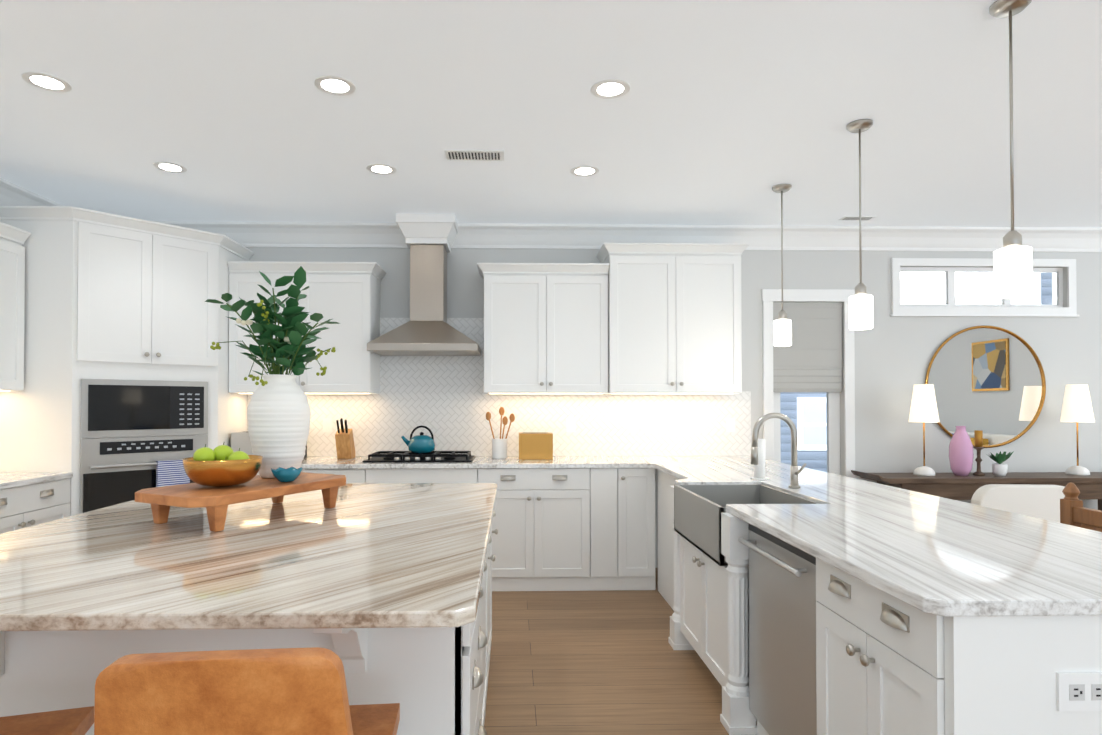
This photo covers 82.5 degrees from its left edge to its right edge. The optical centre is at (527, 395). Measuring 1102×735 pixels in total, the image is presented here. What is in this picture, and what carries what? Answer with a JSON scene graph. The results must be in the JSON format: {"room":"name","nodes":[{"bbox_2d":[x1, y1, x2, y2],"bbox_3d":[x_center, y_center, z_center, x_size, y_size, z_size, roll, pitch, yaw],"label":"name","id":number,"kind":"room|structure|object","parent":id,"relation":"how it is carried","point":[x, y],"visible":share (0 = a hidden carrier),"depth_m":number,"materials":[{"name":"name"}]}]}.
{"room":"kitchen","nodes":[
{"label":"kitchen","id":0,"kind":"room"},
{"bbox_2d":[0,178,62,205],"bbox_3d":[-3.356,-1.356,0.580,0.112,0.175,8.760,0,-1,-1],"label":"crown molding","id":1,"kind":"structure","parent":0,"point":[11,194],"depth_m":4.23,"materials":[{"name":"white"}]},
{"bbox_2d":[72,206,109,213],"bbox_3d":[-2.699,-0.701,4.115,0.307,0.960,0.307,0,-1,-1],"label":"crown molding","id":2,"kind":"structure","parent":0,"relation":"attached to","point":[75,210],"depth_m":3.96,"materials":[{"name":"white wood"}]},
{"bbox_2d":[204,231,219,237],"bbox_3d":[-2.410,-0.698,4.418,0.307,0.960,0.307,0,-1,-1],"label":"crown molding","id":3,"kind":"structure","parent":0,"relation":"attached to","point":[214,235],"depth_m":4.53,"materials":[{"name":"white wood"}]},
{"bbox_2d":[0,0,1101,227],"bbox_3d":[2.083,-1.471,0.850,11.300,0.060,9.030,0,-1,-1],"label":"ceiling","id":4,"kind":"structure","parent":0,"point":[726,112],"depth_m":3.11,"materials":[{"name":"white paint"}]},
{"bbox_2d":[21,71,71,92],"bbox_3d":[-2.166,-1.414,2.831,0.183,0.003,0.183,0,-1,-7],"label":"recessed light","id":5,"kind":"object","parent":4,"relation":"in","point":[44,81],"depth_m":2.83,"materials":[{"name":"white"}]},
{"bbox_2d":[153,162,186,172],"bbox_3d":[-2.191,-1.402,3.850,0.183,0.003,0.183,0,-1,-7],"label":"recessed light","id":6,"kind":"object","parent":4,"relation":"in","point":[170,167],"depth_m":3.85,"materials":[{"name":"white"}]},
{"bbox_2d":[314,75,355,95],"bbox_3d":[-0.877,-1.414,2.862,0.183,0.003,0.183,0,-1,-7],"label":"recessed light","id":7,"kind":"object","parent":4,"relation":"in","point":[328,84],"depth_m":2.86,"materials":[{"name":"white"}]},
{"bbox_2d":[366,164,396,174],"bbox_3d":[-0.902,-1.402,3.882,0.183,0.003,0.183,0,-1,-7],"label":"recessed light","id":8,"kind":"object","parent":4,"relation":"in","point":[381,169],"depth_m":3.88,"materials":[{"name":"white"}]},
{"bbox_2d":[444,150,503,160],"bbox_3d":[-0.306,-1.402,3.656,0.340,0.007,0.140,0,-1,-1],"label":"ceiling vent","id":9,"kind":"object","parent":4,"relation":"in","point":[479,155],"depth_m":3.65,"materials":[{"name":"white metal"}]},
{"bbox_2d":[570,165,598,176],"bbox_3d":[0.358,-1.401,3.913,0.183,0.003,0.183,0,-1,-7],"label":"recessed light","id":10,"kind":"object","parent":4,"relation":"in","point":[581,171],"depth_m":3.91,"materials":[{"name":"white"}]},
{"bbox_2d":[590,79,629,98],"bbox_3d":[0.383,-1.414,2.893,0.183,0.003,0.183,0,-1,-7],"label":"recessed light","id":11,"kind":"object","parent":4,"relation":"in","point":[602,89],"depth_m":2.89,"materials":[{"name":"white"}]},
{"bbox_2d":[772,184,791,345],"bbox_3d":[1.701,-0.867,4.189,0.124,1.064,0.124,0,-1,-1],"label":"pendant light","id":12,"kind":"object","parent":4,"relation":"hanging from","point":[782,327],"visible":1,"depth_m":4.16,"materials":[{"name":"white glass"}]},
{"bbox_2d":[839,216,875,220],"bbox_3d":[2.575,-1.387,4.897,0.240,0.007,0.100,0,-1,-1],"label":"ceiling vent","id":13,"kind":"object","parent":4,"relation":"in","point":[846,218],"depth_m":4.89,"materials":[{"name":"white metal"}]},
{"bbox_2d":[846,119,872,329],"bbox_3d":[1.724,-0.879,3.250,0.124,1.064,0.124,0,-1,-1],"label":"pendant light","id":14,"kind":"object","parent":4,"relation":"hanging from","point":[861,309],"visible":1,"depth_m":3.22,"materials":[{"name":"white glass"}]},
{"bbox_2d":[989,0,1032,298],"bbox_3d":[1.748,-0.891,2.265,0.124,1.064,0.124,0,-1,-1],"label":"pendant light","id":15,"kind":"object","parent":4,"relation":"hanging from","point":[1013,265],"visible":1,"depth_m":2.24,"materials":[{"name":"white glass"}]},
{"bbox_2d":[484,568,756,734],"bbox_3d":[2.083,1.389,0.815,11.300,0.060,9.030,0,-1,-1],"label":"floor","id":16,"kind":"structure","parent":0,"point":[612,662],"depth_m":3.17,"materials":[{"name":"brown wood"}]},
{"bbox_2d":[0,478,69,533],"bbox_3d":[-3.168,0.949,3.545,0.625,0.884,0.760,0,-1,-1],"label":"base cabinet","id":17,"kind":"object","parent":16,"relation":"on","point":[25,506],"visible":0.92,"depth_m":3.61,"materials":[{"name":"white wood"}]},
{"bbox_2d":[0,472,72,489],"bbox_3d":[-3.127,0.472,2.147,0.642,0.035,3.566,0,-1,-1],"label":"countertop","id":18,"kind":"structure","parent":17,"relation":"on","point":[12,479],"depth_m":3.69,"materials":[{"name":"stone"}]},
{"bbox_2d":[0,706,93,734],"bbox_3d":[-1.114,0.871,1.119,0.459,0.986,0.559,0,-1,-16],"label":"stool","id":19,"kind":"object","parent":16,"relation":"on","point":[76,721],"visible":1,"depth_m":1.36,"materials":[{"name":"brown"}]},
{"bbox_2d":[0,214,249,515],"bbox_3d":[-2.882,0.141,4.509,1.246,2.525,1.127,0,-1,-1],"label":"tall cabinet","id":20,"kind":"object","parent":16,"relation":"on","point":[124,395],"depth_m":4.11,"materials":[{"name":"white wood"}]},
{"bbox_2d":[94,647,399,734],"bbox_3d":[-0.478,0.871,1.164,0.459,0.986,0.559,0,-1,-5],"label":"stool","id":21,"kind":"object","parent":16,"relation":"on","point":[291,691],"visible":1,"depth_m":0.91,"materials":[{"name":"brown leather"}]},
{"bbox_2d":[0,511,497,734],"bbox_3d":[-0.923,0.935,2.338,1.584,0.885,2.010,0,-1,-1],"label":"kitchen island","id":22,"kind":"object","parent":16,"relation":"on","point":[432,680],"visible":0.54,"depth_m":1.58,"materials":[{"name":"white"}]},
{"bbox_2d":[0,483,497,630],"bbox_3d":[-0.939,0.475,2.328,1.610,0.035,2.100,0,-1,-1],"label":"island countertop","id":23,"kind":"structure","parent":22,"relation":"on","point":[386,555],"depth_m":1.67,"materials":[{"name":"stone"}]},
{"bbox_2d":[135,472,345,531],"bbox_3d":[-1.061,0.395,2.411,0.400,0.124,0.720,0,-1,27],"label":"serving board","id":24,"kind":"object","parent":23,"relation":"on","point":[215,501],"visible":0.92,"depth_m":2.22,"materials":[{"name":"brown wood"}]},
{"bbox_2d":[183,443,262,486],"bbox_3d":[-1.119,0.249,2.311,0.266,0.161,0.266,0,-1,-1],"label":"bowl","id":25,"kind":"object","parent":24,"relation":"on","point":[223,465],"visible":1,"depth_m":2.23,"materials":[{"name":"brown wood"}]},
{"bbox_2d":[205,266,340,477],"bbox_3d":[-1.026,-0.099,2.605,0.504,0.864,0.490,0,-1,-1],"label":"vase","id":26,"kind":"object","parent":24,"relation":"on","point":[278,413],"visible":0.98,"depth_m":2.54,"materials":[{"name":"white ceramic"}]},
{"bbox_2d":[271,467,302,481],"bbox_3d":[-0.932,0.305,2.430,0.123,0.052,0.123,0,-1,-1],"label":"bowl","id":27,"kind":"object","parent":24,"relation":"on","point":[290,474],"visible":1,"depth_m":2.40,"materials":[{"name":"teal ceramic"}]},
{"bbox_2d":[301,469,368,482],"bbox_3d":[-1.440,0.964,4.784,0.550,0.884,0.626,0,-1,-1],"label":"base cabinet","id":28,"kind":"object","parent":16,"relation":"on","point":[352,475],"depth_m":4.48,"materials":[{"name":"white wood"}]},
{"bbox_2d":[365,468,480,482],"bbox_3d":[-0.765,0.965,4.800,0.800,0.884,0.626,0,-1,-1],"label":"base cabinet","id":29,"kind":"object","parent":16,"relation":"on","point":[375,475],"depth_m":4.49,"materials":[{"name":"white wood"}]},
{"bbox_2d":[481,468,592,590],"bbox_3d":[0.040,0.965,4.820,0.810,0.884,0.626,0,-1,-1],"label":"base cabinet","id":30,"kind":"object","parent":16,"relation":"on","point":[576,529],"depth_m":4.51,"materials":[{"name":"white wood"}]},
{"bbox_2d":[300,456,768,468],"bbox_3d":[-0.203,0.504,4.784,4.117,0.035,0.684,0,-1,-1],"label":"countertop","id":31,"kind":"structure","parent":30,"relation":"on","point":[478,462],"depth_m":4.57,"materials":[{"name":"stone"}]},
{"bbox_2d":[231,431,306,458],"bbox_3d":[-1.986,0.381,4.834,0.510,0.210,0.200,0,-1,-1],"label":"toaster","id":32,"kind":"object","parent":31,"relation":"on","point":[241,441],"visible":0.33,"depth_m":4.73,"materials":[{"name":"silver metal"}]},
{"bbox_2d":[335,418,354,458],"bbox_3d":[-1.417,0.328,4.869,0.110,0.317,0.220,0,-1,-1],"label":"knife block","id":33,"kind":"object","parent":31,"relation":"on","point":[345,445],"visible":1,"depth_m":4.82,"materials":[{"name":"brown wood"}]},
{"bbox_2d":[362,451,474,461],"bbox_3d":[-0.810,0.460,4.802,0.790,0.052,0.460,0,-1,-1],"label":"gas cooktop","id":34,"kind":"object","parent":31,"relation":"in","point":[401,456],"visible":0.98,"depth_m":4.64,"materials":[{"name":"black metal"}]},
{"bbox_2d":[401,425,434,452],"bbox_3d":[-0.836,0.329,4.813,0.262,0.208,0.210,0,-1,-1],"label":"kettle","id":35,"kind":"object","parent":34,"relation":"on","point":[421,443],"visible":1,"depth_m":4.75,"materials":[{"name":"teal metal"}]},
{"bbox_2d":[486,407,514,458],"bbox_3d":[-0.212,0.286,4.919,0.230,0.403,0.120,0,-1,-1],"label":"utensil crock","id":36,"kind":"object","parent":31,"relation":"on","point":[499,448],"visible":1,"depth_m":4.88,"materials":[{"name":"white ceramic"}]},
{"bbox_2d":[519,432,552,459],"bbox_3d":[0.063,0.387,4.889,0.260,0.200,0.190,0,-1,-1],"label":"cutting board","id":37,"kind":"object","parent":31,"relation":"on","point":[535,445],"visible":1,"depth_m":4.79,"materials":[{"name":"wood"}]},
{"bbox_2d":[593,468,620,590],"bbox_3d":[0.545,0.965,4.833,0.200,0.884,0.626,0,-1,-1],"label":"base cabinet","id":38,"kind":"object","parent":16,"relation":"on","point":[606,481],"depth_m":4.52,"materials":[{"name":"white wood"}]},
{"bbox_2d":[621,468,655,589],"bbox_3d":[0.782,0.965,4.838,0.275,0.884,0.626,0,-1,-1],"label":"base cabinet","id":39,"kind":"object","parent":16,"relation":"on","point":[637,484],"depth_m":4.53,"materials":[{"name":"white wood"}]},
{"bbox_2d":[657,469,744,616],"bbox_3d":[1.199,0.956,4.063,0.490,0.884,0.958,0,-1,-1],"label":"base cabinet","id":40,"kind":"object","parent":16,"relation":"on","point":[667,536],"depth_m":4.22,"materials":[{"name":"white wood"}]},
{"bbox_2d":[640,460,1101,616],"bbox_3d":[1.372,0.482,2.934,1.060,0.035,3.120,0,-1,-1],"label":"countertop","id":41,"kind":"structure","parent":40,"relation":"on","point":[935,555],"depth_m":1.95,"materials":[{"name":"stone"}]},
{"bbox_2d":[674,484,819,565],"bbox_3d":[1.055,0.606,3.065,0.483,0.250,0.756,0,-1,-1],"label":"farmhouse sink","id":42,"kind":"object","parent":41,"relation":"in","point":[699,510],"visible":0.4,"depth_m":3.17,"materials":[{"name":"silver metal"}]},
{"bbox_2d":[750,439,768,479],"bbox_3d":[1.316,0.357,3.555,0.100,0.228,0.100,0,-1,-1],"label":"soap dispenser","id":43,"kind":"object","parent":41,"relation":"on","point":[759,471],"visible":0.88,"depth_m":3.53,"materials":[{"name":"white ceramic"}]},
{"bbox_2d":[751,412,806,487],"bbox_3d":[1.263,0.275,3.156,0.252,0.383,0.132,0,-1,-1],"label":"faucet","id":44,"kind":"object","parent":41,"relation":"on","point":[794,478],"visible":1,"depth_m":3.18,"materials":[{"name":"silver metal"}]},
{"bbox_2d":[677,529,744,728],"bbox_3d":[1.158,1.062,3.062,0.620,0.648,0.780,0,-1,-1],"label":"base cabinet","id":45,"kind":"object","parent":16,"relation":"on","point":[710,596],"depth_m":2.80,"materials":[{"name":"white wood"}]},
{"bbox_2d":[745,522,808,734],"bbox_3d":[1.199,0.934,2.276,0.577,0.884,0.585,0,-1,-1],"label":"dishwasher","id":46,"kind":"object","parent":16,"relation":"on","point":[779,636],"depth_m":2.29,"materials":[{"name":"silver metal"}]},
{"bbox_2d":[809,554,1101,734],"bbox_3d":[1.209,0.927,1.699,0.585,0.884,0.570,0,-1,-1],"label":"base cabinet","id":47,"kind":"object","parent":16,"relation":"on","point":[880,664],"depth_m":1.41,"materials":[{"name":"white wood"}]},
{"bbox_2d":[851,470,1101,510],"bbox_3d":[3.822,1.008,4.989,2.310,0.803,0.400,0,-1,-1],"label":"console table","id":48,"kind":"object","parent":16,"relation":"on","point":[952,486],"visible":0.38,"depth_m":4.81,"materials":[{"name":"brown wood"}]},
{"bbox_2d":[909,384,938,475],"bbox_3d":[3.162,0.269,5.002,0.210,0.720,0.210,0,-1,-1],"label":"table lamp","id":49,"kind":"object","parent":48,"relation":"on","point":[923,409],"visible":1,"depth_m":4.94,"materials":[{"name":"white fabric"}]},
{"bbox_2d":[949,426,973,475],"bbox_3d":[3.433,0.433,4.966,0.164,0.390,0.164,0,-1,-1],"label":"vase","id":50,"kind":"object","parent":48,"relation":"on","point":[961,455],"visible":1,"depth_m":4.92,"materials":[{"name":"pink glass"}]},
{"bbox_2d":[973,430,984,475],"bbox_3d":[3.582,0.451,4.980,0.080,0.355,0.078,0,-1,-1],"label":"candle holder","id":51,"kind":"object","parent":48,"relation":"on","point":[978,440],"visible":1,"depth_m":4.96,"materials":[{"name":"brown wood"}]},
{"bbox_2d":[986,451,1013,475],"bbox_3d":[3.727,0.528,4.942,0.207,0.199,0.133,0,-1,-1],"label":"potted plant","id":52,"kind":"object","parent":48,"relation":"on","point":[999,468],"visible":1,"depth_m":4.91,"materials":[{"name":"white"}]},
{"bbox_2d":[1060,384,1094,475],"bbox_3d":[4.411,0.269,5.032,0.210,0.720,0.210,0,-1,-1],"label":"table lamp","id":53,"kind":"object","parent":48,"relation":"on","point":[1077,406],"visible":1,"depth_m":4.98,"materials":[{"name":"white fabric"}]},
{"bbox_2d":[971,484,1064,522],"bbox_3d":[3.354,1.003,4.487,0.680,0.800,0.600,0,-1,-1],"label":"upholstered chair","id":54,"kind":"object","parent":16,"relation":"on","point":[1040,501],"visible":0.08,"depth_m":4.19,"materials":[{"name":"white fabric"}]},
{"bbox_2d":[1060,482,1101,531],"bbox_3d":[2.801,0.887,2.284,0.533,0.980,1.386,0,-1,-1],"label":"wooden chair","id":55,"kind":"object","parent":16,"relation":"on","point":[1074,512],"visible":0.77,"depth_m":2.91,"materials":[{"name":"brown wood"}]},
{"bbox_2d":[246,247,1101,567],"bbox_3d":[1.975,0.013,5.271,11.300,2.800,0.150,0,-1,-1],"label":"wall","id":56,"kind":"structure","parent":0,"point":[894,355],"depth_m":5.22,"materials":[{"name":"white paint"}]},
{"bbox_2d":[227,261,385,393],"bbox_3d":[-1.706,-0.513,4.917,1.117,0.996,0.384,0,-1,-1],"label":"upper cabinet","id":57,"kind":"object","parent":56,"relation":"attached to","point":[346,295],"visible":0.81,"depth_m":4.77,"materials":[{"name":"white wood"}]},
{"bbox_2d":[367,213,480,355],"bbox_3d":[-0.781,-0.861,4.887,0.816,1.058,0.497,0,-1,-1],"label":"range hood","id":58,"kind":"object","parent":56,"relation":"attached to","point":[426,330],"visible":0.92,"depth_m":4.83,"materials":[{"name":"silver metal"}]},
{"bbox_2d":[247,318,750,455],"bbox_3d":[-0.211,-0.074,5.139,4.117,1.129,0.007,0,-1,-1],"label":"tile backsplash","id":59,"kind":"structure","parent":56,"relation":"attached to","point":[448,402],"depth_m":5.13,"materials":[{"name":"white tile"}]},
{"bbox_2d":[323,418,331,431],"bbox_3d":[-1.622,0.238,5.093,0.075,0.115,0.006,0,-1,-1],"label":"outlet","id":60,"kind":"object","parent":59,"relation":"attached to","point":[327,422],"depth_m":5.09,"materials":[{"name":"white plastic"}]},
{"bbox_2d":[566,418,575,431],"bbox_3d":[0.357,0.239,5.142,0.075,0.115,0.006,0,-1,-1],"label":"outlet","id":61,"kind":"object","parent":59,"relation":"attached to","point":[570,422],"depth_m":5.14,"materials":[{"name":"white plastic"}]},
{"bbox_2d":[726,418,734,431],"bbox_3d":[1.677,0.239,5.174,0.075,0.115,0.006,0,-1,-1],"label":"outlet","id":62,"kind":"object","parent":59,"relation":"attached to","point":[730,422],"depth_m":5.17,"materials":[{"name":"white plastic"}]},
{"bbox_2d":[477,263,608,393],"bbox_3d":[0.116,-0.513,4.962,1.008,0.996,0.384,0,-1,-1],"label":"upper cabinet","id":63,"kind":"object","parent":56,"relation":"attached to","point":[545,328],"visible":0.98,"depth_m":4.81,"materials":[{"name":"white wood"}]},
{"bbox_2d":[153,221,1101,251],"bbox_3d":[1.978,-1.300,5.156,11.000,0.175,0.112,0,-1,-1],"label":"crown molding","id":64,"kind":"structure","parent":56,"relation":"attached to","point":[589,236],"depth_m":5.13,"materials":[{"name":"white wood"}]},
{"bbox_2d":[596,243,749,393],"bbox_3d":[1.133,-0.588,4.972,1.118,1.146,0.414,0,-1,-1],"label":"upper cabinet","id":65,"kind":"object","parent":56,"relation":"attached to","point":[674,319],"visible":1,"depth_m":4.80,"materials":[{"name":"white wood"}]},
{"bbox_2d":[773,392,839,474],"bbox_3d":[2.329,0.313,5.291,0.602,2.192,0.040,0,-1,-1],"label":"window","id":66,"kind":"structure","parent":56,"relation":"attached to","point":[814,417],"depth_m":5.29,"materials":[{"name":"white glass"}]},
{"bbox_2d":[773,302,842,391],"bbox_3d":[2.331,-0.406,5.235,0.594,0.751,0.036,0,-1,-1],"label":"roman shade","id":67,"kind":"object","parent":56,"relation":"attached to","point":[809,359],"visible":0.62,"depth_m":5.22,"materials":[{"name":"grey fabric"}]},
{"bbox_2d":[761,258,1079,477],"bbox_3d":[3.277,0.132,5.210,2.670,2.560,0.029,0,-1,-1],"label":"door frame","id":68,"kind":"structure","parent":56,"relation":"attached to","point":[770,297],"depth_m":5.20,"materials":[{"name":"white wood"}]},
{"bbox_2d":[900,267,1062,306],"bbox_3d":[3.809,-0.859,5.531,1.840,1.050,0.480,0,-1,-1],"label":"window","id":69,"kind":"structure","parent":56,"relation":"in","point":[946,286],"depth_m":5.30,"materials":[{"name":"white"}]},
{"bbox_2d":[925,325,1045,447],"bbox_3d":[3.817,-0.078,5.226,1.022,1.022,0.023,0,-1,-1],"label":"round mirror","id":70,"kind":"object","parent":56,"relation":"attached to","point":[990,381],"visible":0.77,"depth_m":5.23,"materials":[{"name":"gold metal"}]},
{"bbox_3d":[-3.488,-0.044,0.621,0.150,2.800,8.880,0,-1,-1],"label":"wall","id":71,"kind":"structure","parent":0,"visible":0},
{"bbox_2d":[0,222,27,391],"bbox_3d":[-3.307,-0.534,3.482,0.347,0.990,0.882,0,-1,-1],"label":"upper cabinet","id":72,"kind":"object","parent":71,"relation":"attached to","point":[12,274],"depth_m":3.83,"materials":[{"name":"white wood"}]}
]}

